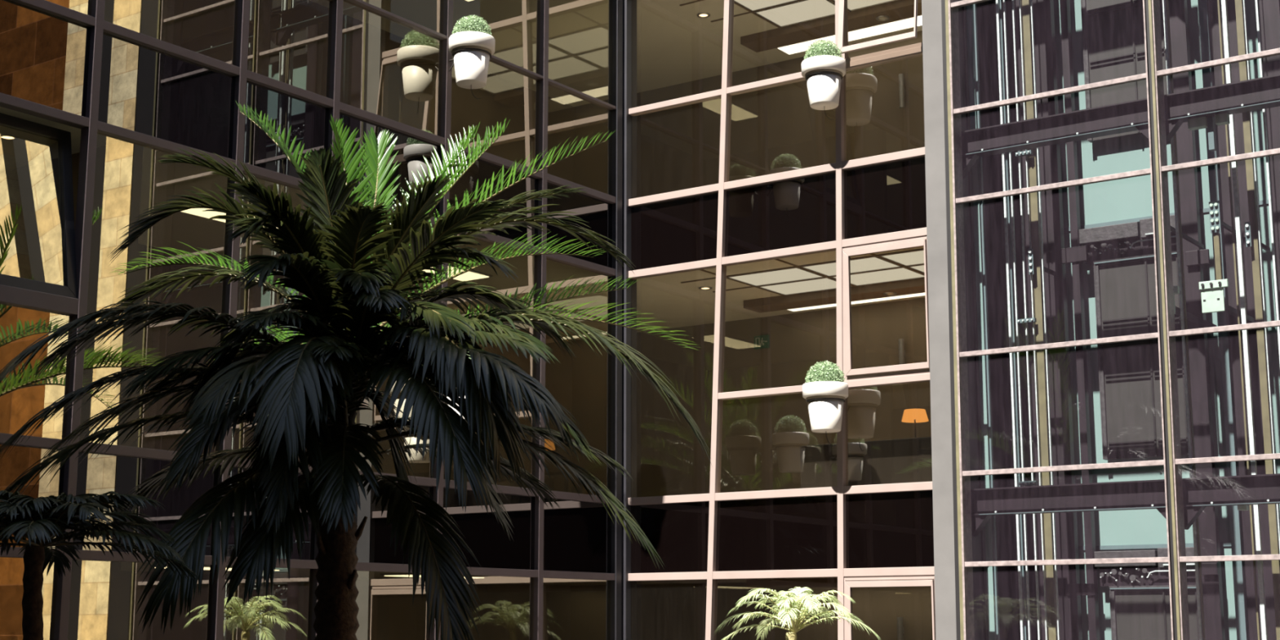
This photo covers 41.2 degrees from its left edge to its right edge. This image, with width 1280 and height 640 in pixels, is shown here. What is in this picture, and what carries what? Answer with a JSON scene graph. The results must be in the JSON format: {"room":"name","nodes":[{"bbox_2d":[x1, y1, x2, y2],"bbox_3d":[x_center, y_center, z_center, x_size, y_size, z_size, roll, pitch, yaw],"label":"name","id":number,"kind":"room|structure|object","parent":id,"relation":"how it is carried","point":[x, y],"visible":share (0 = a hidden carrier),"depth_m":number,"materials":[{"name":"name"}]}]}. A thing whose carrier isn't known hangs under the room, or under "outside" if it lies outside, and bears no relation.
{"room":"office building atrium","nodes":[
{"label":"office building atrium","id":0,"kind":"room"},
{"bbox_2d":[0,0,151,639],"bbox_3d":[-5.555,-3.651,15.752,3.220,16.000,0.100,-7,-13,35],"label":"wall","id":1,"kind":"structure","parent":0,"point":[31,246],"depth_m":14.51,"materials":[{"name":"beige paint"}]},
{"bbox_2d":[0,0,616,639],"bbox_3d":[-6.960,-4.545,10.921,0.110,16.038,23.440,-7,-13,35],"label":"window frame","id":2,"kind":"structure","parent":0,"point":[91,74],"depth_m":15.21,"materials":[{"name":"brown paint"}]},
{"bbox_2d":[0,112,77,298],"bbox_3d":[-5.033,-0.959,13.219,0.279,1.420,1.480,-7,-13,35],"label":"window","id":3,"kind":"structure","parent":2,"relation":"in","point":[68,289],"depth_m":13.69,"materials":[{"name":"metal"}]},
{"bbox_2d":[448,14,495,98],"bbox_3d":[-1.726,-2.693,17.468,0.476,0.893,0.481,2,-10,-10],"label":"plant pot","id":4,"kind":"object","parent":2,"relation":"attached to","point":[471,44],"visible":1,"depth_m":17.32,"materials":[{"name":"ceramic"}]},
{"bbox_2d":[116,0,573,639],"bbox_3d":[-9.165,-4.047,13.566,0.100,16.000,28.200,-7,-13,35],"label":"wall","id":5,"kind":"structure","parent":0,"point":[384,73],"depth_m":20.78,"materials":[{"name":"beige paint"}]},
{"bbox_2d":[0,557,837,586],"bbox_3d":[-6.207,0.928,10.596,7.280,0.770,28.300,-7,-13,35],"label":"ceiling","id":6,"kind":"structure","parent":0,"point":[127,566],"depth_m":20.66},
{"bbox_2d":[150,564,284,571],"bbox_3d":[-4.070,2.395,16.452,0.460,0.028,1.260,-7,-13,35],"label":"recessed light","id":7,"kind":"object","parent":6,"relation":"in","point":[206,566],"visible":0.21,"depth_m":16.28,"materials":[{"name":"metal"}]},
{"bbox_2d":[155,566,279,571],"bbox_3d":[-4.070,2.405,16.450,0.400,0.008,1.200,-7,-13,35],"label":"diffuser","id":8,"kind":"object","parent":7,"relation":"attached to","point":[205,567],"depth_m":16.32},
{"bbox_2d":[380,573,412,577],"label":"ceiling light","id":9,"kind":"object","parent":6,"relation":"attached to","point":[402,575],"depth_m":18.46,"materials":[{"name":"metal"}]},
{"bbox_2d":[384,574,484,578],"bbox_3d":[-2.277,2.855,18.938,0.400,0.008,1.200,-7,-13,35],"label":"diffuser","id":10,"kind":"object","parent":9,"relation":"attached to","point":[400,575],"depth_m":18.75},
{"bbox_2d":[746,577,917,588],"bbox_3d":[2.871,3.071,19.987,3.560,0.101,0.400,-7,-13,35],"label":"beam","id":11,"kind":"structure","parent":6,"relation":"attached to","point":[813,582],"depth_m":20.48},
{"bbox_2d":[0,106,924,340],"bbox_3d":[-6.207,-2.501,11.217,7.280,0.780,28.300,-7,-13,35],"label":"ceiling","id":12,"kind":"structure","parent":0,"point":[674,303],"depth_m":19.33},
{"bbox_2d":[0,133,18,141],"bbox_3d":[-5.315,-1.534,14.324,0.170,0.013,0.170,-7,-13,35],"label":"recessed light","id":13,"kind":"object","parent":12,"relation":"in","point":[8,137],"visible":1,"depth_m":14.33,"materials":[{"name":"metal"}]},
{"bbox_2d":[181,208,278,228],"bbox_3d":[-4.070,-1.030,17.072,0.460,0.028,1.260,-7,-13,35],"label":"recessed light","id":14,"kind":"object","parent":12,"relation":"in","point":[196,211],"visible":0.07,"depth_m":16.86,"materials":[{"name":"metal"}]},
{"bbox_2d":[422,263,492,281],"bbox_3d":[-2.277,-0.579,19.560,0.460,0.028,1.260,-7,-13,35],"label":"recessed light","id":15,"kind":"object","parent":12,"relation":"in","point":[470,275],"visible":0.43,"depth_m":19.82,"materials":[{"name":"metal"}]},
{"bbox_2d":[727,266,823,286],"bbox_3d":[1.593,-0.508,19.998,0.944,0.013,0.644,-7,-13,35],"label":"ceiling panel","id":16,"kind":"object","parent":12,"relation":"attached to","point":[792,274],"visible":1,"depth_m":20.02,"materials":[{"name":"metal"}]},
{"bbox_2d":[758,277,852,295],"bbox_3d":[1.995,-0.407,20.556,0.944,0.013,0.634,-7,-13,35],"label":"ceiling panel","id":17,"kind":"object","parent":12,"relation":"attached to","point":[825,283],"visible":0.93,"depth_m":20.60,"materials":[{"name":"metal"}]},
{"bbox_2d":[743,277,924,312],"bbox_3d":[2.871,-0.353,20.607,3.560,0.101,0.400,-7,-13,35],"label":"beam","id":18,"kind":"structure","parent":12,"relation":"attached to","point":[914,286],"depth_m":20.83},
{"bbox_2d":[786,303,836,311],"bbox_3d":[2.222,-0.172,21.809,0.712,0.028,0.166,-7,-13,35],"label":"ceiling light","id":19,"kind":"object","parent":18,"relation":"attached to","point":[833,304],"depth_m":21.79,"materials":[{"name":"metal"}]},
{"bbox_2d":[851,292,924,304],"bbox_3d":[3.084,-0.281,21.208,1.081,0.028,0.167,-7,-13,35],"label":"ceiling light","id":20,"kind":"object","parent":18,"relation":"attached to","point":[860,301],"depth_m":21.19,"materials":[{"name":"metal"}]},
{"bbox_2d":[801,256,901,276],"bbox_3d":[2.409,-0.611,19.429,0.944,0.013,0.644,-7,-13,35],"label":"ceiling panel","id":21,"kind":"object","parent":12,"relation":"attached to","point":[869,264],"visible":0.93,"depth_m":19.43,"materials":[{"name":"metal"}]},
{"bbox_2d":[831,266,924,285],"bbox_3d":[2.811,-0.510,19.987,0.944,0.013,0.634,-7,-13,35],"label":"ceiling panel","id":22,"kind":"object","parent":12,"relation":"attached to","point":[899,273],"visible":0.76,"depth_m":19.98,"materials":[{"name":"metal"}]},
{"bbox_2d":[879,249,924,266],"bbox_3d":[3.208,-0.712,18.872,0.904,0.013,0.644,-7,-13,35],"label":"ceiling panel","id":23,"kind":"object","parent":12,"relation":"attached to","point":[916,257],"visible":0.49,"depth_m":18.96,"materials":[{"name":"metal"}]},
{"bbox_2d":[909,264,924,273],"bbox_3d":[3.610,-0.611,19.429,0.904,0.013,0.634,-7,-13,35],"label":"ceiling panel","id":24,"kind":"object","parent":12,"relation":"attached to","point":[919,268],"visible":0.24,"depth_m":19.50,"materials":[{"name":"metal"}]},
{"bbox_2d":[911,265,924,271],"bbox_3d":[3.610,-0.614,19.430,0.880,0.007,0.610,-7,-13,35],"label":"diffuser","id":25,"kind":"object","parent":24,"relation":"attached to","point":[919,268],"depth_m":19.52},
{"bbox_2d":[310,0,922,106],"bbox_3d":[-6.207,-5.925,11.837,7.280,0.780,28.300,-7,-13,35],"label":"ceiling","id":26,"kind":"structure","parent":0,"point":[675,46],"depth_m":22.10,"materials":[{"name":"paint"}]},
{"bbox_2d":[697,12,710,17],"bbox_3d":[0.794,-3.808,21.296,0.170,0.013,0.170,-7,-13,35],"label":"recessed light","id":27,"kind":"object","parent":26,"relation":"in","point":[703,15],"visible":1,"depth_m":21.30,"materials":[{"name":"metal"}]},
{"bbox_2d":[733,0,797,11],"bbox_3d":[1.593,-3.933,20.619,0.944,0.013,0.644,-7,-13,35],"label":"ceiling panel","id":28,"kind":"object","parent":26,"relation":"attached to","point":[752,5],"visible":1,"depth_m":20.89,"materials":[{"name":"metal"}]},
{"bbox_2d":[755,0,835,26],"bbox_3d":[1.995,-3.832,21.177,0.944,0.013,0.634,-7,-13,35],"label":"ceiling panel","id":29,"kind":"object","parent":26,"relation":"attached to","point":[803,11],"visible":0.79,"depth_m":21.18,"materials":[{"name":"metal"}]},
{"bbox_2d":[740,0,921,52],"bbox_3d":[2.871,-3.778,21.227,3.560,0.101,0.400,-7,-13,35],"label":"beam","id":30,"kind":"structure","parent":26,"relation":"attached to","point":[898,10],"depth_m":21.48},
{"bbox_2d":[776,35,835,54],"bbox_3d":[2.238,-3.614,22.330,0.874,0.028,0.330,-7,-13,35],"label":"ceiling light","id":31,"kind":"object","parent":30,"relation":"attached to","point":[802,46],"depth_m":22.39,"materials":[{"name":"metal"}]},
{"bbox_2d":[875,15,889,21],"bbox_3d":[3.009,-3.738,21.120,0.170,0.013,0.170,-7,-13,35],"label":"recessed light","id":32,"kind":"object","parent":30,"relation":"attached to","point":[882,18],"visible":1,"depth_m":21.13,"materials":[{"name":"metal"}]},
{"bbox_2d":[848,15,922,41],"bbox_3d":[3.113,-3.724,21.720,1.186,0.028,0.332,-7,-13,35],"label":"ceiling light","id":33,"kind":"object","parent":30,"relation":"attached to","point":[883,28],"depth_m":21.72,"materials":[{"name":"metal"}]},
{"bbox_2d":[833,0,895,10],"bbox_3d":[2.811,-3.934,20.607,0.944,0.013,0.634,-7,-13,35],"label":"ceiling panel","id":34,"kind":"object","parent":26,"relation":"attached to","point":[852,5],"visible":0.77,"depth_m":20.89,"materials":[{"name":"metal"}]},
{"bbox_2d":[847,0,891,9],"bbox_3d":[2.811,-3.938,20.608,0.920,0.007,0.610,-7,-13,35],"label":"diffuser","id":35,"kind":"object","parent":34,"relation":"attached to","point":[851,4],"depth_m":20.90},
{"bbox_2d":[570,30,933,639],"bbox_3d":[1.997,-2.366,22.847,7.400,16.000,0.100,-7,-13,35],"label":"window glass","id":36,"kind":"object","parent":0,"point":[774,130],"depth_m":22.69,"materials":[{"name":"glass"}]},
{"bbox_2d":[754,334,769,349],"bbox_3d":[1.610,0.292,22.559,0.217,0.174,0.036,-7,-13,35],"label":"exit sign","id":37,"kind":"object","parent":36,"relation":"attached to","point":[760,341],"visible":1,"depth_m":22.54,"materials":[{"name":"green plastic"}]},
{"bbox_2d":[897,617,903,639],"bbox_3d":[3.176,3.782,20.762,0.070,0.316,0.095,-7,-13,35],"label":"wall sconce","id":38,"kind":"object","parent":36,"relation":"attached to","point":[900,620],"visible":1,"depth_m":20.73,"materials":[{"name":"metal"}]},
{"bbox_2d":[898,73,905,108],"bbox_3d":[3.362,-2.932,21.845,0.070,0.444,0.095,-7,-13,35],"label":"wall sconce","id":39,"kind":"object","parent":36,"relation":"attached to","point":[901,77],"visible":1,"depth_m":21.81,"materials":[{"name":"metal"}]},
{"bbox_2d":[898,338,905,364],"bbox_3d":[3.277,0.408,21.301,0.070,0.341,0.095,-7,-13,35],"label":"wall sconce","id":40,"kind":"object","parent":36,"relation":"attached to","point":[901,341],"visible":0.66,"depth_m":21.27,"materials":[{"name":"metal"}]},
{"bbox_2d":[627,0,934,639],"bbox_3d":[1.490,-3.055,19.157,3.916,16.042,0.110,-7,-13,35],"label":"window frame","id":41,"kind":"structure","parent":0,"point":[842,531],"depth_m":18.50,"materials":[{"name":"paint"}]},
{"bbox_2d":[679,0,850,28],"bbox_3d":[2.162,-3.999,20.252,3.560,0.014,2.050,-7,-13,35],"label":"grid","id":42,"kind":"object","parent":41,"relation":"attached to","point":[832,1],"depth_m":21.11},
{"bbox_2d":[680,248,924,296],"bbox_3d":[2.162,-0.575,19.631,3.560,0.014,2.050,-7,-13,35],"label":"grid","id":43,"kind":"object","parent":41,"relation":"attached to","point":[873,255],"depth_m":19.64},
{"bbox_2d":[801,39,845,119],"bbox_3d":[1.972,-2.576,18.283,0.476,0.893,0.481,2,-10,-9],"label":"plant pot","id":44,"kind":"object","parent":41,"relation":"attached to","point":[824,69],"visible":1,"depth_m":18.14,"materials":[{"name":"ceramic"}]},
{"bbox_2d":[802,360,848,445],"bbox_3d":[1.927,0.864,17.692,0.476,0.893,0.481,2,-10,-9],"label":"plant pot","id":45,"kind":"object","parent":41,"relation":"attached to","point":[825,392],"visible":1,"depth_m":17.54,"materials":[{"name":"white ceramic"}]},
{"bbox_2d":[837,0,922,62],"bbox_3d":[2.571,-3.558,18.364,0.997,1.438,0.279,-7,-13,35],"label":"window","id":46,"kind":"structure","parent":41,"relation":"in","point":[842,31],"depth_m":18.29,"materials":[{"name":"paint"}]},
{"bbox_2d":[842,235,929,381],"bbox_3d":[2.576,-0.112,17.832,1.030,1.448,0.125,-7,-13,35],"label":"window","id":47,"kind":"structure","parent":41,"relation":"in","point":[916,242],"depth_m":17.88,"materials":[{"name":"paint"}]},
{"bbox_2d":[844,574,935,639],"bbox_3d":[2.537,3.322,17.238,1.063,1.458,0.125,-7,-13,35],"label":"window","id":48,"kind":"structure","parent":41,"relation":"in","point":[888,580],"depth_m":17.36,"materials":[{"name":"paint"}]},
{"bbox_2d":[921,0,956,639],"bbox_3d":[3.188,-3.225,18.101,0.379,16.000,0.390,-7,-13,35],"label":"wall pier","id":49,"kind":"object","parent":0,"point":[931,18],"visible":0.5,"depth_m":17.37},
{"bbox_2d":[961,97,1149,178],"bbox_3d":[4.205,-1.833,17.288,2.100,0.470,0.175,-7,-13,35],"label":"steel beam","id":50,"kind":"structure","parent":49,"relation":"attached to","point":[1128,116],"depth_m":17.30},
{"bbox_2d":[970,479,1166,536],"bbox_3d":[4.205,1.842,16.622,2.100,0.470,0.175,-7,-13,35],"label":"steel beam","id":51,"kind":"structure","parent":49,"relation":"attached to","point":[986,503],"depth_m":16.66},
{"bbox_2d":[958,0,1028,639],"bbox_3d":[3.737,-3.084,18.882,0.100,16.000,1.540,-7,-13,35],"label":"wall","id":52,"kind":"structure","parent":0,"point":[982,8],"depth_m":18.17,"materials":[{"name":"metal"}]},
{"bbox_2d":[1053,0,1279,639],"bbox_3d":[6.053,-3.195,18.268,4.600,16.000,0.120,-7,-13,35],"label":"wall","id":53,"kind":"structure","parent":0,"point":[1126,198],"depth_m":18.11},
{"bbox_2d":[1080,0,1167,142],"bbox_3d":[5.255,-3.237,18.651,1.090,2.520,0.200,-7,-13,35],"label":"elevator car","id":54,"kind":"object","parent":53,"relation":"in","point":[1113,31],"depth_m":18.62,"materials":[{"name":"grey metal"}]},
{"bbox_2d":[1079,214,1188,460],"bbox_3d":[5.255,0.197,18.029,1.090,2.520,0.200,-7,-13,35],"label":"elevator car","id":55,"kind":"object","parent":53,"relation":"in","point":[1122,255],"depth_m":18.05,"materials":[{"name":"grey metal"}]},
{"bbox_2d":[1093,546,1199,639],"bbox_3d":[5.255,3.606,17.412,1.090,2.520,0.200,-7,-13,35],"label":"elevator car","id":56,"kind":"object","parent":53,"relation":"in","point":[1140,593],"depth_m":17.57,"materials":[{"name":"grey metal"}]},
{"bbox_2d":[1078,542,1231,550],"bbox_3d":[6.015,2.265,17.225,4.400,0.042,0.020,-7,-13,35],"label":"trim","id":57,"kind":"structure","parent":53,"relation":"attached to","point":[1221,544],"depth_m":17.79,"materials":[{"name":"grey metal"}]},
{"bbox_2d":[1063,200,1268,231],"bbox_3d":[6.015,-1.159,17.845,4.400,0.042,0.020,-7,-13,35],"label":"trim","id":58,"kind":"structure","parent":53,"relation":"attached to","point":[1264,202],"depth_m":18.39,"materials":[{"name":"grey metal"}]},
{"bbox_3d":[-0.446,3.068,7.116,20.600,0.299,30.200,-7,-13,35],"label":"floor","id":59,"kind":"structure","parent":0,"visible":0},
{"bbox_2d":[606,0,636,639],"bbox_3d":[-0.228,-2.830,20.286,0.220,16.000,0.360,-7,-13,35],"label":"column","id":60,"kind":"structure","parent":59,"relation":"on","point":[621,593],"depth_m":19.71,"materials":[{"name":"metal"}]},
{"bbox_2d":[962,5,988,639],"bbox_3d":[3.477,-3.143,18.557,0.169,16.000,0.100,-7,-13,35],"label":"steel column","id":61,"kind":"structure","parent":59,"relation":"on","point":[964,8],"depth_m":17.91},
{"bbox_2d":[965,4,995,639],"bbox_3d":[3.544,-3.192,18.287,0.067,16.000,0.030,-7,-13,35],"label":"wall strip","id":62,"kind":"object","parent":59,"relation":"on","point":[970,18],"visible":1,"depth_m":17.69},
{"bbox_2d":[973,3,999,639],"bbox_3d":[3.600,-3.193,18.279,0.020,16.000,0.040,-7,-13,35],"label":"rail","id":63,"kind":"object","parent":59,"relation":"on","point":[984,276],"visible":1,"depth_m":17.68,"materials":[{"name":"grey metal"}]},
{"bbox_2d":[988,0,1020,639],"bbox_3d":[3.893,-3.045,19.099,0.214,16.000,0.080,-7,-13,35],"label":"steel column","id":64,"kind":"structure","parent":59,"relation":"on","point":[992,3],"depth_m":18.47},
{"bbox_2d":[995,0,1024,639],"bbox_3d":[3.910,-3.139,18.575,0.024,16.000,0.030,-7,-13,35],"label":"rail","id":65,"kind":"object","parent":59,"relation":"on","point":[1020,575],"visible":1,"depth_m":17.99,"materials":[{"name":"metal"}]},
{"bbox_2d":[999,0,1028,639],"bbox_3d":[3.957,-3.135,18.602,0.016,16.000,0.050,-7,-13,35],"label":"rail","id":66,"kind":"object","parent":59,"relation":"on","point":[1022,535],"visible":1,"depth_m":18.02,"materials":[{"name":"grey metal"}]},
{"bbox_2d":[1003,0,1031,639],"bbox_3d":[3.974,-3.148,18.530,0.016,16.000,0.030,-7,-13,35],"label":"rail","id":67,"kind":"object","parent":59,"relation":"on","point":[1004,1],"visible":1,"depth_m":17.95,"materials":[{"name":"metal"}]},
{"bbox_2d":[1012,0,1040,639],"bbox_3d":[4.034,-3.162,18.452,0.244,16.000,0.090,-7,-13,35],"label":"rail","id":68,"kind":"object","parent":59,"relation":"on","point":[1013,1],"depth_m":17.84,"materials":[{"name":"metal"}]},
{"bbox_2d":[1015,0,1048,639],"bbox_3d":[4.093,-3.169,18.411,0.175,16.000,0.090,-7,-13,35],"label":"rail","id":69,"kind":"object","parent":59,"relation":"on","point":[1020,1],"depth_m":17.85,"materials":[{"name":"metal"}]},
{"bbox_2d":[1021,0,1057,639],"bbox_3d":[4.196,-3.162,18.454,0.082,16.000,0.060,-7,-13,35],"label":"rail","id":70,"kind":"object","parent":59,"relation":"on","point":[1026,5],"visible":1,"depth_m":17.84,"materials":[{"name":"metal"}]},
{"bbox_2d":[1005,0,1082,639],"bbox_3d":[4.386,-3.039,19.130,0.543,16.000,0.100,-7,-13,35],"label":"steel column","id":71,"kind":"structure","parent":59,"relation":"on","point":[1055,291],"depth_m":18.50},
{"bbox_2d":[1026,248,1034,275],"bbox_3d":[4.057,-0.608,17.850,0.070,0.292,0.170,-7,-13,35],"label":"plate","id":72,"kind":"object","parent":71,"relation":"attached to","point":[1030,264],"depth_m":17.90,"materials":[{"name":"grey metal"}]},
{"bbox_2d":[1066,583,1096,595],"bbox_3d":[4.621,2.821,17.836,0.303,0.122,0.040,-7,-13,35],"label":"tie","id":73,"kind":"object","parent":71,"relation":"attached to","point":[1072,588],"visible":1,"depth_m":17.82,"materials":[{"name":"paint"}]},
{"bbox_2d":[1030,0,1060,639],"bbox_3d":[4.229,-3.180,18.353,0.012,16.000,0.030,-7,-13,35],"label":"rail","id":74,"kind":"object","parent":59,"relation":"on","point":[1031,1],"visible":1,"depth_m":17.76,"materials":[{"name":"metal"}]},
{"bbox_2d":[1059,0,1100,639],"bbox_3d":[4.730,-3.083,18.889,0.079,16.000,0.100,-7,-13,35],"label":"steel column","id":75,"kind":"structure","parent":59,"relation":"on","point":[1064,5],"depth_m":18.28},
{"bbox_2d":[1059,245,1087,263],"bbox_3d":[4.689,-0.704,18.426,0.296,0.164,0.040,-7,-13,35],"label":"tie","id":76,"kind":"object","parent":75,"relation":"attached to","point":[1076,254],"visible":1,"depth_m":18.40,"materials":[{"name":"paint"}]},
{"bbox_2d":[941,0,1279,639],"bbox_3d":[4.984,-3.478,16.704,4.503,16.000,0.230,-7,-13,35],"label":"window frame","id":77,"kind":"structure","parent":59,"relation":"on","point":[1166,333],"depth_m":16.49,"materials":[{"name":"metal"}]},
{"bbox_2d":[1162,0,1203,639],"bbox_3d":[5.267,-3.397,17.152,0.024,16.000,0.040,-7,-13,35],"label":"rail","id":78,"kind":"object","parent":59,"relation":"on","point":[1164,3],"visible":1,"depth_m":16.52,"materials":[{"name":"metal"}]},
{"bbox_2d":[1173,285,1217,328],"bbox_3d":[5.490,-0.089,16.965,0.197,0.267,1.440,-7,-13,35],"label":"plate","id":79,"kind":"object","parent":78,"relation":"attached to","point":[1195,319],"visible":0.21,"depth_m":16.91,"materials":[{"name":"green paint"}]},
{"bbox_2d":[1166,0,1205,639],"bbox_3d":[5.298,-3.397,17.154,0.010,16.000,0.040,-7,-13,35],"label":"rail","id":80,"kind":"object","parent":59,"relation":"on","point":[1167,3],"visible":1,"depth_m":16.52,"materials":[{"name":"metal"}]},
{"bbox_2d":[1165,0,1225,639],"bbox_3d":[5.729,-3.209,18.192,0.211,16.000,0.100,-7,-13,35],"label":"steel column","id":81,"kind":"structure","parent":59,"relation":"on","point":[1212,592],"depth_m":17.52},
{"bbox_2d":[1182,232,1204,248],"bbox_3d":[5.580,-0.793,17.295,0.070,0.058,0.686,-7,-13,35],"label":"brace","id":82,"kind":"object","parent":81,"relation":"attached to","point":[1193,241],"depth_m":17.43,"materials":[{"name":"grey metal"}]},
{"bbox_2d":[1185,248,1209,266],"bbox_3d":[5.762,-0.643,17.604,0.233,0.150,0.040,-7,-13,35],"label":"tie","id":83,"kind":"object","parent":81,"relation":"attached to","point":[1198,257],"visible":1,"depth_m":17.59,"materials":[{"name":"paint"}]},
{"bbox_2d":[1201,563,1218,574],"bbox_3d":[5.713,2.494,17.072,0.149,0.116,0.040,-7,-13,35],"label":"tie","id":84,"kind":"object","parent":81,"relation":"attached to","point":[1207,568],"visible":1,"depth_m":17.05,"materials":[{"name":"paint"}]},
{"bbox_2d":[1197,0,1248,639],"bbox_3d":[5.965,-3.241,18.016,0.093,16.000,0.080,-7,-13,35],"label":"steel column","id":85,"kind":"structure","parent":59,"relation":"on","point":[1228,414],"depth_m":17.29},
{"bbox_2d":[1217,0,1260,639],"bbox_3d":[5.823,-3.392,17.180,0.017,16.000,0.030,-7,-13,35],"label":"rail","id":86,"kind":"object","parent":59,"relation":"on","point":[1218,1],"visible":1,"depth_m":16.53,"materials":[{"name":"metal"}]},
{"bbox_2d":[1208,0,1276,639],"bbox_3d":[6.164,-3.242,18.009,0.298,16.000,0.100,-7,-13,35],"label":"steel column","id":87,"kind":"structure","parent":59,"relation":"on","point":[1213,6],"depth_m":17.35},
{"bbox_2d":[1208,200,1242,237],"bbox_3d":[5.911,-0.940,17.076,0.100,0.312,1.022,-7,-13,35],"label":"plate","id":88,"kind":"object","parent":87,"relation":"attached to","point":[1215,224],"visible":0.98,"depth_m":16.68,"materials":[{"name":"grey metal"}]},
{"bbox_2d":[1199,279,1254,323],"bbox_3d":[5.860,-0.153,16.897,0.274,0.305,1.140,-7,-13,35],"label":"plate","id":89,"kind":"object","parent":87,"relation":"attached to","point":[1212,293],"visible":0.98,"depth_m":16.48,"materials":[{"name":"green paint"}]},
{"bbox_2d":[1213,232,1222,279],"bbox_3d":[5.652,-0.601,16.654,0.052,0.504,0.060,-7,-13,35],"label":"post","id":90,"kind":"object","parent":89,"relation":"on","point":[1217,244],"visible":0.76,"depth_m":16.64,"materials":[{"name":"metal"}]},
{"bbox_2d":[1243,221,1251,247],"bbox_3d":[5.860,-0.833,16.540,0.070,0.279,0.252,-7,-13,35],"label":"plate","id":91,"kind":"object","parent":87,"relation":"attached to","point":[1247,234],"depth_m":16.63,"materials":[{"name":"grey metal"}]},
{"bbox_2d":[1221,0,1267,639],"bbox_3d":[5.851,-3.405,17.112,0.040,16.000,0.050,-7,-13,35],"label":"rail","id":92,"kind":"object","parent":59,"relation":"on","point":[1224,2],"visible":1,"depth_m":16.47,"materials":[{"name":"metal"}]},
{"bbox_2d":[1235,0,1279,639],"bbox_3d":[6.028,-3.393,17.176,0.067,16.000,0.060,-7,-13,35],"label":"rail","id":93,"kind":"object","parent":59,"relation":"on","point":[1250,171],"visible":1,"depth_m":16.55,"materials":[{"name":"metal"}]},
{"bbox_2d":[1243,0,1279,550],"bbox_3d":[6.044,-3.409,17.086,0.010,16.000,0.030,-7,-13,35],"label":"rail","id":94,"kind":"object","parent":59,"relation":"on","point":[1244,6],"visible":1,"depth_m":16.54,"materials":[{"name":"metal"}]},
{"bbox_2d":[1255,0,1279,362],"bbox_3d":[5.995,-3.490,16.637,0.019,16.000,0.030,-7,-13,35],"label":"rail","id":95,"kind":"object","parent":59,"relation":"on","point":[1256,1],"visible":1,"depth_m":16.21,"materials":[{"name":"metal"}]},
{"bbox_2d":[1257,0,1279,318],"bbox_3d":[6.511,-3.308,17.646,0.225,16.000,0.100,-7,-13,35],"label":"steel column","id":96,"kind":"structure","parent":59,"relation":"on","point":[1268,10],"depth_m":17.41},
{"bbox_3d":[-2.159,3.492,11.563,0.900,0.450,0.900,-7,-13,35],"label":"planter","id":97,"kind":"object","parent":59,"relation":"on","visible":0},
{"bbox_2d":[0,101,712,639],"bbox_3d":[-1.898,0.691,12.169,4.770,5.346,4.514,0,-10,1],"label":"palm tree","id":98,"kind":"object","parent":97,"relation":"in","point":[306,390],"visible":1,"depth_m":11.11,"materials":[{"name":"green plant"}]},
{"bbox_3d":[-3.254,3.060,8.981,0.640,0.380,0.640,-7,-13,35],"label":"planter","id":99,"kind":"object","parent":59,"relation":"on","visible":0},
{"bbox_2d":[0,489,199,639],"bbox_3d":[-3.267,1.937,9.259,1.684,1.992,1.691,6,-12,-30],"label":"palm plant","id":100,"kind":"object","parent":99,"relation":"in","point":[39,520],"visible":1,"depth_m":9.24,"materials":[{"name":"green plant"}]},
{"bbox_3d":[1.411,4.147,14.984,0.600,0.380,0.600,-7,-13,35],"label":"planter","id":101,"kind":"object","parent":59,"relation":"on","visible":0},
{"bbox_2d":[712,586,879,639],"bbox_3d":[1.389,3.193,15.173,1.433,1.628,1.379,10,-14,-44],"label":"palm plant","id":102,"kind":"object","parent":101,"relation":"in","point":[784,602],"visible":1,"depth_m":15.19,"materials":[{"name":"green plant"}]},
{"bbox_3d":[-6.207,0.520,10.670,7.280,0.060,28.300,-7,-13,35],"label":"floor","id":103,"kind":"structure","parent":0,"visible":0},
{"bbox_2d":[800,436,932,488],"bbox_3d":[2.742,1.629,18.534,1.800,0.560,0.900,-7,-13,35],"label":"leather sofa","id":104,"kind":"object","parent":103,"relation":"on","point":[903,460],"visible":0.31,"depth_m":18.18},
{"bbox_3d":[2.992,1.808,19.630,0.670,0.600,0.400,-7,-13,35],"label":"console table","id":105,"kind":"object","parent":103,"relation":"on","visible":0},
{"bbox_2d":[901,408,928,437],"bbox_3d":[3.167,1.264,19.602,0.310,0.461,0.310,-7,-13,35],"label":"table lamp","id":106,"kind":"object","parent":105,"relation":"on","point":[909,415],"visible":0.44,"depth_m":19.54,"materials":[{"name":"fabric"}]},
{"bbox_3d":[7.408,-3.548,16.321,0.100,16.000,1.540,-7,-13,35],"label":"wall","id":107,"kind":"structure","parent":0,"visible":0},
{"bbox_2d":[1164,74,1279,144],"bbox_3d":[5.967,-2.056,16.059,2.140,0.470,0.175,-7,-13,35],"label":"steel beam","id":108,"kind":"structure","parent":107,"relation":"attached to","point":[1260,93],"depth_m":16.34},
{"bbox_2d":[1187,116,1207,130],"bbox_3d":[5.402,-1.902,16.491,0.173,0.094,0.090,-7,-13,35],"label":"block","id":109,"kind":"object","parent":108,"relation":"attached to","point":[1201,122],"visible":1,"depth_m":16.46,"materials":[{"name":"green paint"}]},
{"bbox_2d":[1207,115,1216,151],"bbox_3d":[5.507,-1.794,16.415,0.054,0.334,0.060,-7,-13,35],"label":"strut","id":110,"kind":"object","parent":108,"relation":"hanging from","point":[1211,120],"visible":1,"depth_m":16.39,"materials":[{"name":"grey metal"}]},
{"bbox_2d":[1214,112,1230,125],"bbox_3d":[5.591,-1.927,16.360,0.116,0.091,0.090,-7,-13,35],"label":"block","id":111,"kind":"object","parent":108,"relation":"attached to","point":[1220,119],"visible":1,"depth_m":16.33,"materials":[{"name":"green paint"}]},
{"bbox_2d":[1182,473,1279,529],"bbox_3d":[5.967,1.619,15.393,2.140,0.470,0.175,-7,-13,35],"label":"steel beam","id":112,"kind":"structure","parent":107,"relation":"attached to","point":[1198,493],"depth_m":15.77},
{"bbox_2d":[1237,504,1248,511],"bbox_3d":[5.564,1.730,15.716,0.081,0.049,0.090,-7,-13,35],"label":"block","id":113,"kind":"object","parent":112,"relation":"attached to","point":[1240,507],"visible":1,"depth_m":15.68,"materials":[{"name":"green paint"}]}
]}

